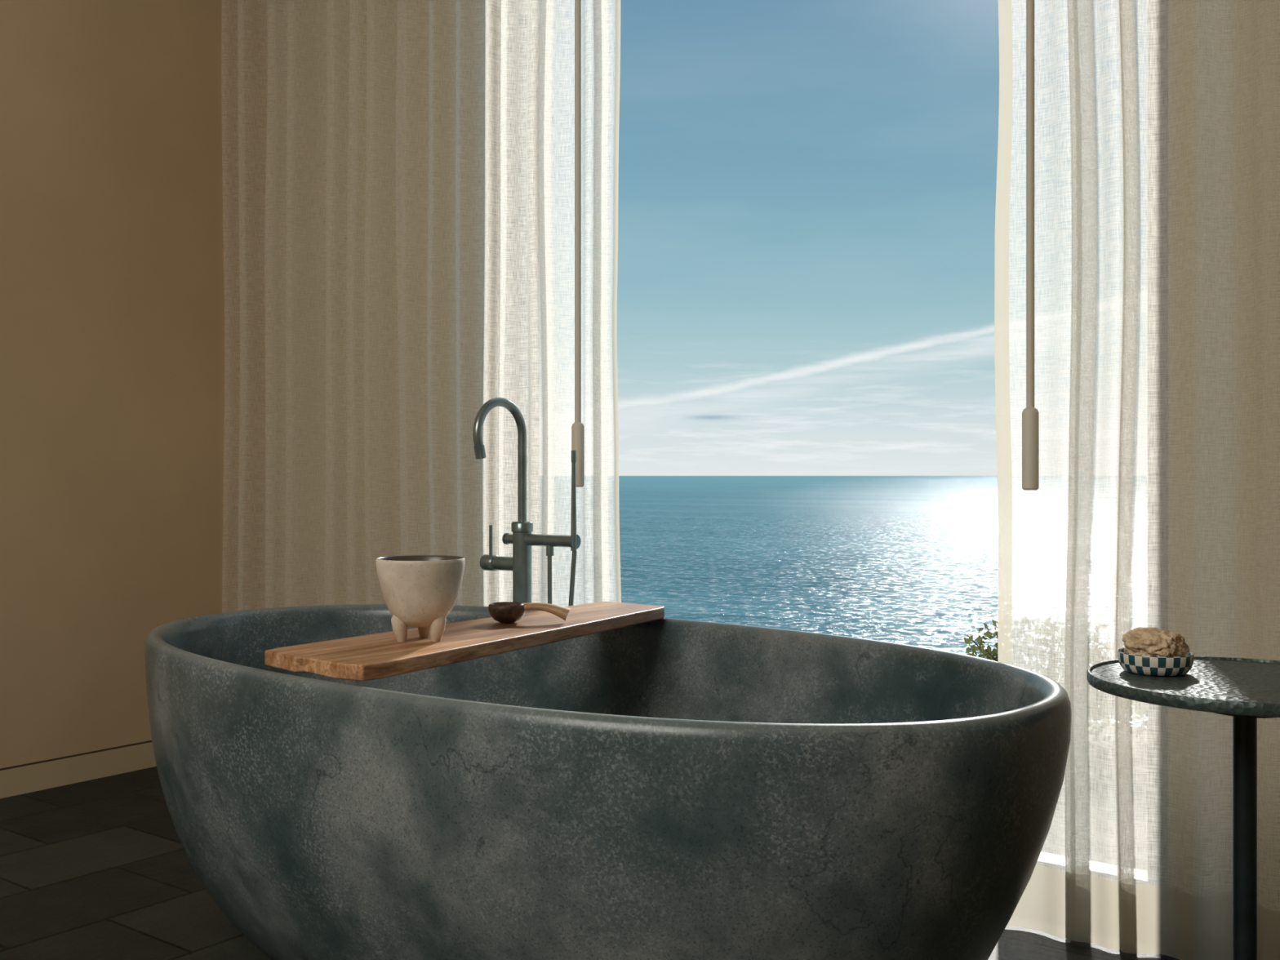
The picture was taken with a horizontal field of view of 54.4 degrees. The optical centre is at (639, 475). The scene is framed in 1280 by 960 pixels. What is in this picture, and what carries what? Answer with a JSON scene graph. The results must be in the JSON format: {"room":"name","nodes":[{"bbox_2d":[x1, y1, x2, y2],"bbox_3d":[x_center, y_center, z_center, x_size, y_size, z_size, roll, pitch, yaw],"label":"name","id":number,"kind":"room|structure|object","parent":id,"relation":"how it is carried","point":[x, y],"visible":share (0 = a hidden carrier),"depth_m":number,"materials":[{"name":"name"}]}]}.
{"room":"bathroom","nodes":[
{"label":"bathroom","id":0,"kind":"room"},
{"bbox_2d":[0,0,270,768],"bbox_3d":[-2.788,-0.540,2.352,0.200,2.900,5.260,0,0,37],"label":"wall","id":1,"kind":"structure","parent":0,"point":[113,353],"depth_m":3.76,"materials":[{"name":"beige paint"}]},
{"bbox_2d":[0,740,156,798],"bbox_3d":[-2.705,0.871,2.290,0.006,0.078,4.860,0,0,37],"label":"baseboard","id":2,"kind":"structure","parent":1,"relation":"attached to","point":[60,772],"depth_m":3.68,"materials":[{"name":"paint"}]},
{"bbox_2d":[0,766,1179,959],"bbox_3d":[-0.602,0.970,0.732,5.640,0.120,5.260,0,0,37],"label":"floor","id":3,"kind":"structure","parent":0,"point":[100,868],"depth_m":2.73,"materials":[{"name":"tile"}]},
{"bbox_2d":[472,397,580,606],"bbox_3d":[-0.304,0.360,3.018,0.303,1.099,0.229,0,0,37],"label":"tub faucet","id":4,"kind":"object","parent":3,"relation":"on","point":[522,538],"visible":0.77,"depth_m":3.05,"materials":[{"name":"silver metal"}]},
{"bbox_2d":[144,604,1071,959],"bbox_3d":[-0.185,0.610,2.274,1.899,0.600,1.020,0,0,37],"label":"bathtub","id":5,"kind":"object","parent":3,"relation":"on","point":[664,788],"visible":0.96,"depth_m":1.72,"materials":[{"name":"stone"}]},
{"bbox_2d":[264,601,664,680],"bbox_3d":[-0.250,0.296,2.336,0.302,0.025,0.973,0,0,37],"label":"board","id":6,"kind":"object","parent":5,"relation":"on","point":[380,655],"visible":0.98,"depth_m":2.13,"materials":[{"name":"brown wood"}]},
{"bbox_2d":[375,555,465,641],"bbox_3d":[-0.379,0.213,2.150,0.151,0.142,0.149,0,0,37],"label":"footed bowl","id":7,"kind":"object","parent":6,"relation":"on","point":[420,591],"visible":1,"depth_m":2.10,"materials":[{"name":"beige ceramic"}]},
{"bbox_2d":[488,601,570,622],"bbox_3d":[-0.212,0.264,2.397,0.147,0.039,0.119,0,0,37],"label":"wooden scoop","id":8,"kind":"object","parent":6,"relation":"on","point":[503,611],"visible":1,"depth_m":2.38,"materials":[{"name":"brown wood"}]},
{"bbox_2d":[1086,656,1279,959],"bbox_3d":[0.797,0.588,1.640,0.392,0.644,0.392,0,0,37],"label":"side table","id":9,"kind":"object","parent":3,"relation":"on","point":[1246,690],"visible":0.88,"depth_m":1.63,"materials":[{"name":"metal"}]},
{"bbox_2d":[1117,648,1194,675],"bbox_3d":[0.706,0.255,1.705,0.097,0.028,0.097,0,0,37],"label":"soap dish","id":10,"kind":"object","parent":9,"relation":"on","point":[1135,664],"visible":0.82,"depth_m":1.67,"materials":[{"name":"ceramic"}]},
{"bbox_2d":[1121,626,1189,657],"bbox_3d":[0.706,0.234,1.706,0.095,0.057,0.074,0,0,0],"label":"sea sponge","id":11,"kind":"object","parent":10,"relation":"in","point":[1148,642],"visible":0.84,"depth_m":1.68,"materials":[{"name":"beige"}]},
{"bbox_2d":[270,0,1279,911],"bbox_3d":[0.904,-0.540,2.765,5.240,2.900,0.200,0,0,37],"label":"wall","id":12,"kind":"structure","parent":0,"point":[282,3],"depth_m":3.64,"materials":[{"name":"white paint"}]},
{"bbox_2d":[498,0,1168,885],"bbox_3d":[0.354,-0.465,3.116,1.860,2.690,0.070,0,0,37],"label":"window","id":13,"kind":"structure","parent":12,"relation":"attached to","point":[512,2],"depth_m":2.56,"materials":[{"name":"brown paint"}]},
{"label":"outside","id":14,"kind":"structure","parent":0,"visible":0},
{"bbox_2d":[539,475,1147,727],"bbox_3d":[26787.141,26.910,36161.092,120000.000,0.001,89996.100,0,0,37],"label":"sea","id":15,"kind":"structure","parent":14,"point":[907,560],"depth_m":427.34,"materials":[{"name":"liquid"}]},
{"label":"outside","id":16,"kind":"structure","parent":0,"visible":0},
{"bbox_2d":[1040,722,1147,870],"bbox_3d":[1.104,1.080,4.011,9.000,0.260,2.040,0,0,37],"label":"terrace","id":17,"kind":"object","parent":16,"point":[1089,744],"visible":0.02,"depth_m":3.57,"materials":[{"name":"stone"}]},
{"bbox_2d":[963,614,1147,728],"bbox_3d":[1.455,0.724,4.485,0.723,0.449,0.749,0,0,37],"label":"shrub","id":18,"kind":"object","parent":17,"relation":"on","point":[991,653],"visible":0.09,"depth_m":4.49,"materials":[{"name":"green plant"}]},
{"bbox_2d":[1076,640,1147,742],"bbox_3d":[1.812,0.749,4.321,0.728,0.399,0.729,0,0,37],"label":"shrub","id":19,"kind":"object","parent":17,"relation":"on","point":[1101,700],"visible":0.02,"depth_m":4.15,"materials":[{"name":"green plant"}]},
{"bbox_3d":[-0.602,-2.050,0.732,5.640,0.120,5.260,0,0,37],"label":"ceiling","id":20,"kind":"structure","parent":0,"visible":0},
{"bbox_3d":[0.441,-1.955,2.729,4.540,0.070,0.070,0,0,37],"label":"track","id":21,"kind":"object","parent":20,"relation":"attached to","visible":0},
{"bbox_2d":[221,0,621,613],"bbox_3d":[-0.683,-0.492,3.619,1.652,2.796,0.102,0,0,37],"label":"sheer curtain","id":22,"kind":"object","parent":21,"relation":"hanging from","point":[601,582],"visible":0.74,"depth_m":3.57,"materials":[{"name":"fabric"}]},
{"bbox_2d":[571,0,584,487],"bbox_3d":[-0.138,-0.969,3.062,0.031,1.993,0.078,0,0,37],"label":"wand","id":23,"kind":"object","parent":21,"relation":"hanging from","point":[577,428],"visible":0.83,"depth_m":3.04,"materials":[{"name":"beige metal"}]},
{"bbox_2d":[1022,0,1039,490],"bbox_3d":[0.760,-0.969,2.397,0.031,1.993,0.078,0,0,37],"label":"wand","id":24,"kind":"object","parent":21,"relation":"hanging from","point":[1030,415],"visible":1,"depth_m":2.37,"materials":[{"name":"beige metal"}]},
{"bbox_2d":[994,0,1279,959],"bbox_3d":[1.349,-0.492,2.125,1.477,2.796,0.136,0,0,37],"label":"sheer curtain","id":25,"kind":"object","parent":21,"relation":"hanging from","point":[1072,903],"visible":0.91,"depth_m":2.36,"materials":[{"name":"fabric"}]}
]}

